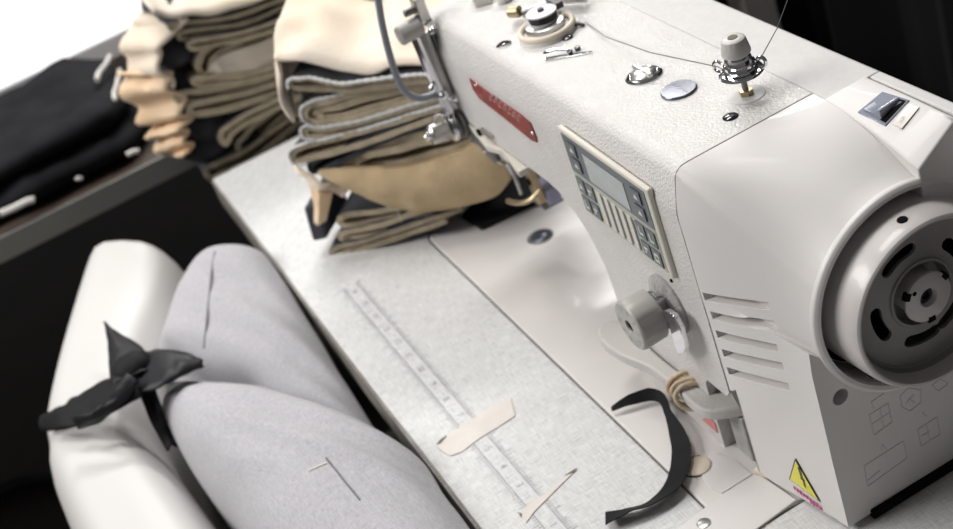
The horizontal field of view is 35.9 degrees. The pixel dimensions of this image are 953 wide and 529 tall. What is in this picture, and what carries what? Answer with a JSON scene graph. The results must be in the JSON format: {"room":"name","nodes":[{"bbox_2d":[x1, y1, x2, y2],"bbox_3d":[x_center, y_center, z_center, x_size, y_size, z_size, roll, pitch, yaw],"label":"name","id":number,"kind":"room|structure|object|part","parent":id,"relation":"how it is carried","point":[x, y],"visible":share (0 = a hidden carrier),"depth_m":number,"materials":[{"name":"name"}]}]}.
{"room":"textile factory","nodes":[
{"label":"textile factory","id":0,"kind":"room"},
{"bbox_2d":[0,165,315,528],"bbox_3d":[-0.203,0.544,2.002,5.400,0.050,6.200,-28,32,-12],"label":"floor","id":1,"kind":"structure","parent":0,"point":[182,216],"depth_m":3.09,"materials":[{"name":"black"}]},
{"bbox_2d":[0,0,142,93],"bbox_3d":[-0.560,-0.358,2.791,2.550,0.800,1.715,-28,32,-12],"label":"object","id":2,"kind":"object","parent":1,"relation":"on","point":[34,34],"visible":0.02,"depth_m":1.91,"materials":[{"name":"white"}]},
{"bbox_2d":[0,76,309,263],"bbox_3d":[-0.673,0.334,1.836,1.320,0.750,0.299,-28,32,-12],"label":"side table","id":3,"kind":"object","parent":1,"relation":"on","point":[21,230],"visible":0.02,"depth_m":1.60,"materials":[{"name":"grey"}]},
{"bbox_2d":[0,196,34,216],"bbox_3d":[-0.490,-0.062,1.572,0.040,0.010,0.008,-28,32,-12],"label":"scrap","id":4,"kind":"object","parent":3,"relation":"on","point":[24,202],"visible":1,"depth_m":1.57,"materials":[{"name":"white fabric"}]},
{"bbox_2d":[0,76,149,217],"bbox_3d":[-0.667,-0.055,1.665,0.622,0.043,0.276,-28,32,-12],"label":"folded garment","id":5,"kind":"object","parent":3,"relation":"on","point":[110,145],"visible":0.32,"depth_m":1.60,"materials":[{"name":"black fabric"}]},
{"bbox_2d":[0,57,129,180],"bbox_3d":[-0.672,-0.084,1.649,0.595,0.040,0.252,-28,32,-12],"label":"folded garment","id":6,"kind":"object","parent":5,"relation":"on","point":[62,106],"visible":0.9,"depth_m":1.64,"materials":[{"name":"black fabric"}]},
{"bbox_2d":[95,54,112,81],"bbox_3d":[-0.430,-0.226,1.693,0.009,0.006,0.064,-14,32,12],"label":"scrap","id":7,"kind":"object","parent":6,"relation":"on","point":[105,64],"visible":1,"depth_m":1.69,"materials":[{"name":"white fabric"}]},
{"bbox_2d":[112,68,121,101],"bbox_3d":[-0.407,-0.202,1.662,0.008,0.005,0.088,-20,31,2],"label":"scrap","id":8,"kind":"object","parent":6,"relation":"on","point":[115,88],"visible":0.91,"depth_m":1.65,"materials":[{"name":"white fabric"}]},
{"bbox_2d":[126,148,139,156],"bbox_3d":[-0.374,-0.122,1.604,0.015,0.008,0.006,-28,32,-12],"label":"scrap","id":9,"kind":"object","parent":3,"relation":"on","point":[133,151],"visible":1,"depth_m":1.60,"materials":[{"name":"white fabric"}]},
{"bbox_2d":[195,111,302,180],"bbox_3d":[-0.259,-0.149,1.603,0.125,0.035,0.136,-28,32,-12],"label":"folded garment","id":10,"kind":"object","parent":3,"relation":"on","point":[257,143],"visible":0.31,"depth_m":1.55,"materials":[{"name":"fabric"}]},
{"bbox_2d":[180,138,227,161],"bbox_3d":[-0.297,-0.138,1.585,0.067,0.036,0.108,-28,32,-12],"label":"folded garment","id":11,"kind":"object","parent":10,"relation":"on","point":[203,150],"visible":0.35,"depth_m":1.54,"materials":[{"name":"black fabric"}]},
{"bbox_2d":[116,70,194,157],"bbox_3d":[-0.326,-0.151,1.521,0.069,0.111,0.031,3,39,34],"label":"folded cloth","id":12,"kind":"object","parent":11,"relation":"on","point":[157,106],"visible":1,"depth_m":1.51,"materials":[{"name":"beige fabric"}]},
{"bbox_2d":[119,12,188,88],"bbox_3d":[-0.323,-0.215,1.490,0.082,0.071,0.044,4,39,35],"label":"folded cloth","id":13,"kind":"object","parent":12,"relation":"on","point":[141,45],"visible":0.9,"depth_m":1.49,"materials":[{"name":"beige fabric"}]},
{"bbox_2d":[180,111,229,140],"bbox_3d":[-0.292,-0.163,1.577,0.070,0.052,0.108,-28,32,-12],"label":"folded garment","id":14,"kind":"object","parent":11,"relation":"on","point":[201,128],"visible":0.34,"depth_m":1.53,"materials":[{"name":"black fabric"}]},
{"bbox_2d":[231,100,301,151],"bbox_3d":[-0.243,-0.172,1.602,0.089,0.037,0.135,-28,32,-12],"label":"folded garment","id":15,"kind":"object","parent":10,"relation":"on","point":[266,123],"visible":0.24,"depth_m":1.55,"materials":[{"name":"brown fabric"}]},
{"bbox_2d":[215,93,301,146],"bbox_3d":[-0.249,-0.180,1.588,0.100,0.029,0.132,-27,31,-9],"label":"folded garment","id":16,"kind":"object","parent":15,"relation":"on","point":[237,120],"visible":0.24,"depth_m":1.53,"materials":[{"name":"brown fabric"}]},
{"bbox_2d":[182,79,277,116],"bbox_3d":[-0.265,-0.199,1.575,0.128,0.037,0.137,-28,32,-12],"label":"folded garment","id":17,"kind":"object","parent":16,"relation":"on","point":[213,104],"visible":0.25,"depth_m":1.52,"materials":[{"name":"brown fabric"}]},
{"bbox_2d":[173,77,275,105],"bbox_3d":[-0.266,-0.212,1.572,0.138,0.043,0.131,-27,31,-9],"label":"folded garment","id":18,"kind":"object","parent":17,"relation":"on","point":[184,90],"visible":0.18,"depth_m":1.51,"materials":[{"name":"brown fabric"}]},
{"bbox_2d":[159,62,203,97],"bbox_3d":[-0.312,-0.196,1.552,0.065,0.046,0.108,-28,32,-12],"label":"folded garment","id":19,"kind":"object","parent":18,"relation":"on","point":[180,74],"visible":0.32,"depth_m":1.51,"materials":[{"name":"black fabric"}]},
{"bbox_2d":[159,36,194,68],"bbox_3d":[-0.320,-0.230,1.532,0.052,0.043,0.108,-28,32,-12],"label":"folded garment","id":20,"kind":"object","parent":19,"relation":"on","point":[176,54],"visible":0.35,"depth_m":1.49,"materials":[{"name":"black fabric"}]},
{"bbox_2d":[187,63,275,88],"bbox_3d":[-0.252,-0.226,1.566,0.134,0.038,0.137,-28,32,-12],"label":"folded garment","id":21,"kind":"object","parent":18,"relation":"on","point":[208,81],"visible":0.19,"depth_m":1.51,"materials":[{"name":"brown fabric"}]},
{"bbox_2d":[209,35,274,81],"bbox_3d":[-0.227,-0.252,1.567,0.155,0.041,0.131,-27,31,-9],"label":"folded garment","id":22,"kind":"object","parent":18,"relation":"on","point":[258,53],"visible":0.24,"depth_m":1.51,"materials":[{"name":"taupe brown cotton cloth"}]},
{"bbox_2d":[190,29,273,74],"bbox_3d":[-0.232,-0.265,1.561,0.179,0.038,0.131,-27,31,-9],"label":"folded garment","id":23,"kind":"object","parent":22,"relation":"on","point":[200,61],"visible":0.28,"depth_m":1.50,"materials":[{"name":"brown fabric"}]},
{"bbox_2d":[184,14,279,51],"bbox_3d":[-0.236,-0.274,1.549,0.172,0.033,0.131,-27,31,-9],"label":"folded garment","id":24,"kind":"object","parent":23,"relation":"on","point":[269,23],"visible":0.24,"depth_m":1.49,"materials":[{"name":"brown fabric"}]},
{"bbox_2d":[175,1,285,41],"bbox_3d":[-0.245,-0.280,1.547,0.176,0.038,0.138,-28,32,-12],"label":"folded garment","id":25,"kind":"object","parent":24,"relation":"on","point":[187,33],"visible":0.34,"depth_m":1.49,"materials":[{"name":"brown fabric"}]},
{"bbox_2d":[166,0,285,32],"bbox_3d":[-0.252,-0.287,1.542,0.170,0.039,0.131,-27,31,-9],"label":"folded garment","id":26,"kind":"object","parent":25,"relation":"on","point":[247,12],"visible":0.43,"depth_m":1.49,"materials":[{"name":"brown fabric"}]},
{"bbox_2d":[141,0,181,23],"bbox_3d":[-0.322,-0.266,1.515,0.040,0.033,0.108,-28,32,-12],"label":"folded garment","id":27,"kind":"object","parent":26,"relation":"on","point":[165,20],"visible":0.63,"depth_m":1.48,"materials":[{"name":"grey fabric"}]},
{"bbox_2d":[141,0,262,18],"bbox_3d":[-0.270,-0.303,1.530,0.183,0.053,0.150,-28,32,-12],"label":"folded cloth","id":28,"kind":"object","parent":26,"relation":"on","point":[178,8],"visible":1,"depth_m":1.48,"materials":[{"name":"beige fabric"}]},
{"bbox_3d":[-0.192,0.014,2.067,0.040,0.723,0.040,-28,32,-12],"label":"leg","id":29,"kind":"part","parent":3,"relation":"part of","materials":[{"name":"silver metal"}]},
{"bbox_3d":[-0.099,0.102,1.875,0.040,0.723,0.040,-28,32,-12],"label":"leg","id":30,"kind":"part","parent":3,"relation":"part of","materials":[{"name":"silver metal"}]},
{"bbox_2d":[48,240,404,528],"bbox_3d":[-0.045,0.383,1.368,0.524,0.762,0.630,-16,31,9],"label":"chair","id":31,"kind":"object","parent":1,"relation":"on","point":[116,472],"visible":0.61,"depth_m":1.24,"materials":[{"name":"white leather"}]},
{"bbox_2d":[38,321,203,450],"bbox_3d":[-0.300,0.104,1.217,0.160,0.066,0.102,12,44,42],"label":"tie","id":32,"kind":"object","parent":31,"relation":"attached to","point":[135,373],"visible":1,"depth_m":1.19,"materials":[{"name":"black fabric"}]},
{"bbox_3d":[-0.243,0.225,1.248,0.178,0.264,0.705,-26,31,-8],"label":"backrest","id":33,"kind":"part","parent":31,"relation":"part of","materials":[{"name":"white leather"}]},
{"bbox_2d":[159,244,469,528],"bbox_3d":[-0.131,0.171,1.137,0.150,0.187,0.627,-28,32,-12],"label":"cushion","id":34,"kind":"object","parent":31,"relation":"on","point":[269,427],"visible":0.97,"depth_m":1.08,"materials":[{"name":"grey fabric"}]},
{"bbox_3d":[-0.049,0.311,1.358,0.340,0.070,0.460,-28,32,-12],"label":"seat","id":35,"kind":"part","parent":31,"relation":"part of","materials":[{"name":"grey fabric"}]},
{"bbox_2d":[382,0,780,28],"bbox_3d":[0.147,-0.084,1.988,0.537,0.749,0.390,-28,32,-12],"label":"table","id":36,"kind":"object","parent":1,"relation":"on","point":[763,10],"visible":0.02,"depth_m":1.77,"materials":[{"name":"white"}]},
{"bbox_3d":[0.410,-0.121,1.913,0.040,0.723,0.040,-28,32,-12],"label":"leg","id":37,"kind":"part","parent":36,"relation":"part of","materials":[{"name":"black"}]},
{"bbox_2d":[211,135,952,528],"bbox_3d":[0.264,0.398,1.170,0.331,0.750,1.388,-28,32,-12],"label":"table","id":38,"kind":"object","parent":1,"relation":"on","point":[422,351],"visible":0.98,"depth_m":1.09,"materials":[{"name":"laminate"}]},
{"bbox_3d":[-0.087,0.228,1.675,0.040,0.720,0.040,-28,32,-12],"label":"leg","id":39,"kind":"part","parent":38,"relation":"part of","materials":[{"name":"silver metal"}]},
{"bbox_2d":[329,206,464,254],"bbox_3d":[-0.057,-0.062,1.324,0.141,0.035,0.121,-7,34,22],"label":"folded garment","id":40,"kind":"object","parent":38,"relation":"on","point":[398,231],"visible":0.27,"depth_m":1.28,"materials":[{"name":"brown fabric"}]},
{"bbox_2d":[305,177,346,239],"bbox_3d":[-0.134,-0.054,1.316,0.023,0.038,0.060,-8,34,21],"label":"folded garment","id":41,"kind":"object","parent":40,"relation":"on","point":[322,231],"visible":0.54,"depth_m":1.30,"materials":[{"name":"black fabric"}]},
{"bbox_2d":[337,206,465,241],"bbox_3d":[-0.052,-0.076,1.321,0.132,0.036,0.126,-7,34,22],"label":"folded garment","id":42,"kind":"object","parent":40,"relation":"on","point":[345,234],"visible":0.21,"depth_m":1.29,"materials":[{"name":"brown fabric"}]},
{"bbox_2d":[336,191,432,227],"bbox_3d":[-0.052,-0.087,1.315,0.129,0.035,0.126,-7,34,22],"label":"folded garment","id":43,"kind":"object","parent":42,"relation":"on","point":[357,210],"visible":0.16,"depth_m":1.29,"materials":[{"name":"brown fabric"}]},
{"bbox_2d":[294,142,511,225],"bbox_3d":[-0.061,-0.071,1.238,0.188,0.065,0.025,-8,33,21],"label":"folded fabric","id":44,"kind":"object","parent":43,"relation":"on","point":[464,176],"visible":0.91,"depth_m":1.23,"materials":[{"name":"beige fabric"}]},
{"bbox_2d":[342,129,471,164],"bbox_3d":[-0.049,-0.126,1.274,0.137,0.037,0.111,-7,34,22],"label":"folded garment","id":45,"kind":"object","parent":43,"relation":"on","point":[423,152],"visible":0.17,"depth_m":1.23,"materials":[{"name":"brown fabric"}]},
{"bbox_2d":[307,111,443,173],"bbox_3d":[-0.060,-0.138,1.270,0.163,0.044,0.121,-7,34,22],"label":"folded garment","id":46,"kind":"object","parent":45,"relation":"on","point":[313,167],"visible":0.2,"depth_m":1.24,"materials":[{"name":"brown fabric"}]},
{"bbox_2d":[287,104,442,166],"bbox_3d":[-0.068,-0.144,1.264,0.180,0.039,0.124,-7,34,22],"label":"folded garment","id":47,"kind":"object","parent":46,"relation":"on","point":[303,152],"visible":0.3,"depth_m":1.24,"materials":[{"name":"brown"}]},
{"bbox_2d":[299,99,442,141],"bbox_3d":[-0.061,-0.155,1.253,0.162,0.027,0.123,-7,34,22],"label":"folded garment","id":48,"kind":"object","parent":47,"relation":"on","point":[307,132],"visible":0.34,"depth_m":1.22,"materials":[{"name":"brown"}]},
{"bbox_2d":[298,84,429,125],"bbox_3d":[-0.062,-0.168,1.243,0.159,0.032,0.124,-7,34,22],"label":"folded garment","id":49,"kind":"object","parent":48,"relation":"on","point":[318,108],"visible":0.26,"depth_m":1.21,"materials":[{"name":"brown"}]},
{"bbox_2d":[286,62,429,93],"bbox_3d":[-0.065,-0.185,1.227,0.161,0.032,0.128,-7,34,22],"label":"folded garment","id":50,"kind":"object","parent":49,"relation":"on","point":[307,77],"visible":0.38,"depth_m":1.19,"materials":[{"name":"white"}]},
{"bbox_2d":[274,0,446,122],"bbox_3d":[-0.085,-0.192,1.234,0.211,0.072,0.126,-7,34,22],"label":"folded cloth","id":51,"kind":"object","parent":50,"relation":"on","point":[338,35],"visible":0.64,"depth_m":1.22,"materials":[{"name":"beige fabric"}]},
{"bbox_2d":[357,130,452,157],"bbox_3d":[-0.038,-0.138,1.259,0.114,0.027,0.111,-7,34,22],"label":"folded garment","id":52,"kind":"object","parent":45,"relation":"on","point":[411,145],"visible":0.14,"depth_m":1.23,"materials":[{"name":"brown fabric"}]},
{"bbox_2d":[338,280,576,528],"bbox_3d":[-0.026,0.095,1.087,0.024,0.001,0.405,-28,32,-12],"label":"ruler","id":53,"kind":"object","parent":38,"relation":"on","point":[503,466],"depth_m":1.08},
{"bbox_2d":[436,398,514,455],"bbox_3d":[0.002,0.114,1.039,0.065,0.001,0.025,-32,33,-18],"label":"tape piece","id":54,"kind":"object","parent":38,"relation":"on","point":[461,438],"visible":1,"depth_m":1.04,"materials":[{"name":"brown"}]},
{"bbox_2d":[518,468,576,521],"bbox_3d":[0.045,0.149,0.960,0.012,0.001,0.054,14,46,44],"label":"tape piece","id":55,"kind":"object","parent":38,"relation":"on","point":[526,513],"visible":1,"depth_m":0.95,"materials":[{"name":"brown"}]},
{"bbox_2d":[374,0,952,528],"bbox_3d":[0.084,-0.045,1.005,0.241,0.299,0.568,-28,32,-12],"label":"sewing machine","id":56,"kind":"object","parent":38,"relation":"on","point":[776,232],"depth_m":0.85,"materials":[{"name":"white metal"}]},
{"bbox_3d":[-0.049,-0.172,1.083,0.020,0.016,0.016,-28,32,-12],"label":"pretension knob","id":57,"kind":"part","parent":56,"relation":"part of","materials":[{"name":"grey paint"}]},
{"bbox_3d":[-0.033,-0.142,1.105,0.013,0.069,0.008,-28,32,-12],"label":"guard rail","id":58,"kind":"part","parent":56,"relation":"part of","materials":[{"name":"silver metal"}]},
{"bbox_3d":[-0.023,-0.150,1.106,0.007,0.060,0.004,-28,32,-12],"label":"take lever","id":59,"kind":"part","parent":56,"relation":"part of","materials":[{"name":"silver metal"}]},
{"bbox_3d":[-0.029,-0.101,1.126,0.016,0.017,0.016,-28,32,-12],"label":"tension knob","id":60,"kind":"part","parent":56,"relation":"part of","materials":[{"name":"metal"}]},
{"bbox_2d":[462,174,536,229],"bbox_3d":[0.025,-0.058,1.287,0.082,0.004,0.066,-28,32,-12],"label":"folded garment","id":61,"kind":"object","parent":56,"relation":"on","point":[485,214],"visible":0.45,"depth_m":1.28,"materials":[{"name":"black fabric"}]},
{"bbox_3d":[0.019,-0.195,1.066,0.012,0.009,0.012,-28,32,-12],"label":"guide post","id":62,"kind":"part","parent":56,"relation":"part of","materials":[{"name":"white metal"}]},
{"bbox_3d":[0.027,-0.176,1.026,0.009,0.008,0.008,5,40,37],"label":"winder knob","id":63,"kind":"part","parent":56,"relation":"part of","materials":[{"name":"gold metal"}]},
{"bbox_3d":[0.034,-0.050,1.133,0.013,0.023,0.046,-40,36,-28],"label":"wiper arm","id":64,"kind":"part","parent":56,"relation":"part of","materials":[{"name":"gold metal"}]},
{"bbox_3d":[0.052,-0.024,1.221,0.018,0.002,0.018,-26,31,-7],"label":"sight glass","id":65,"kind":"part","parent":56,"relation":"part of","materials":[{"name":"grey glass"}]},
{"bbox_2d":[526,3,558,27],"bbox_3d":[0.045,-0.169,0.998,0.022,0.007,0.022,-28,32,-12],"label":"bobbin","id":66,"kind":"object","parent":56,"relation":"on","point":[536,19],"visible":1,"depth_m":0.99,"materials":[{"name":"white"}]},
{"bbox_3d":[0.054,-0.181,1.020,0.048,0.006,0.013,-12,32,16],"label":"winder arm","id":67,"kind":"part","parent":56,"relation":"part of","materials":[{"name":"metal"}]},
{"bbox_3d":[0.085,-0.040,0.891,0.004,0.067,0.111,-28,32,-12],"label":"control panel","id":68,"kind":"part","parent":56,"relation":"part of","materials":[{"name":"beige plastic"}]},
{"bbox_3d":[0.106,-0.052,1.017,0.098,0.224,0.361,-28,32,-12],"label":"arm","id":69,"kind":"part","parent":56,"relation":"part of","materials":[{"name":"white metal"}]},
{"bbox_3d":[0.111,0.121,0.949,0.056,0.012,0.117,-11,32,16],"label":"ribbon strip","id":70,"kind":"part","parent":56,"relation":"part of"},
{"bbox_3d":[0.124,0.069,0.958,0.029,0.009,0.150,-33,33,-19],"label":"reverse lever","id":71,"kind":"part","parent":56,"relation":"part of","materials":[{"name":"grey paint"}]},
{"bbox_2d":[665,370,698,411],"bbox_3d":[0.136,0.080,0.933,0.031,0.022,0.023,-18,31,6],"label":"cord","id":72,"kind":"object","parent":56,"relation":"on","point":[679,377],"visible":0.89,"depth_m":0.93,"materials":[{"name":"beige fabric"}]},
{"bbox_2d":[585,0,787,69],"bbox_3d":[0.131,-0.155,0.908,0.069,0.037,0.193,-28,32,-12],"label":"thread","id":73,"kind":"object","parent":56,"relation":"on","point":[787,0],"visible":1,"depth_m":0.86,"materials":[{"name":"grey fabric"}]},
{"bbox_2d":[687,456,710,476],"bbox_3d":[0.140,0.128,0.933,0.018,0.002,0.018,-26,31,-7],"label":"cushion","id":74,"kind":"object","parent":56,"relation":"on","point":[700,466],"depth_m":0.93,"materials":[{"name":"beige fabric"}]},
{"bbox_3d":[0.152,0.129,0.926,0.026,0.001,0.039,-28,32,-12],"label":"corner plate","id":75,"kind":"part","parent":56,"relation":"part of","materials":[{"name":"white plastic"}]},
{"bbox_3d":[0.145,-0.123,0.825,0.017,0.011,0.017,-28,32,-12],"label":"tension knob","id":76,"kind":"part","parent":56,"relation":"part of","materials":[{"name":"grey paint"}]},
{"bbox_3d":[0.144,0.158,0.884,0.097,0.001,0.043,-28,32,-12],"label":"hinge plate","id":77,"kind":"part","parent":56,"relation":"part of","materials":[{"name":"white metal"}]},
{"bbox_3d":[0.150,-0.109,0.833,0.026,0.003,0.026,-28,32,-12],"label":"tension plate","id":78,"kind":"part","parent":56,"relation":"part of","materials":[{"name":"silver metal"}]},
{"bbox_3d":[0.149,-0.113,0.831,0.004,0.033,0.004,-40,36,-28],"label":"tension stem","id":79,"kind":"part","parent":56,"relation":"part of","materials":[{"name":"silver metal"}]},
{"bbox_2d":[793,486,821,510],"bbox_3d":[0.196,0.139,0.871,0.001,0.009,0.022,-33,33,-19],"label":"print","id":80,"kind":"object","parent":56,"relation":"attached to","point":[811,494],"depth_m":0.87,"materials":[{"name":"pink"}]},
{"bbox_3d":[0.211,0.024,0.834,0.134,0.220,0.084,-28,32,-12],"label":"motor","id":81,"kind":"part","parent":56,"relation":"part of","materials":[{"name":"white plastic"}]},
{"bbox_3d":[0.222,0.002,0.810,0.114,0.114,0.001,-28,32,-12],"label":"recess plate","id":82,"kind":"part","parent":56,"relation":"part of","materials":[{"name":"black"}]},
{"bbox_3d":[0.218,-0.083,0.786,0.019,0.006,0.020,-32,33,-18],"label":"switch frame","id":83,"kind":"part","parent":56,"relation":"part of","materials":[{"name":"grey plastic"}]},
{"bbox_3d":[0.235,0.015,0.782,0.030,0.030,0.016,-28,32,-12],"label":"hub plate","id":84,"kind":"part","parent":56,"relation":"part of","materials":[{"name":"grey plastic"}]},
{"bbox_2d":[715,0,952,101],"bbox_3d":[0.760,-0.130,0.912,0.075,1.549,2.582,-28,32,-12],"label":"curtain","id":85,"kind":"object","parent":1,"relation":"on","point":[908,41],"visible":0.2,"depth_m":1.75,"materials":[{"name":"black fabric"}]}
]}

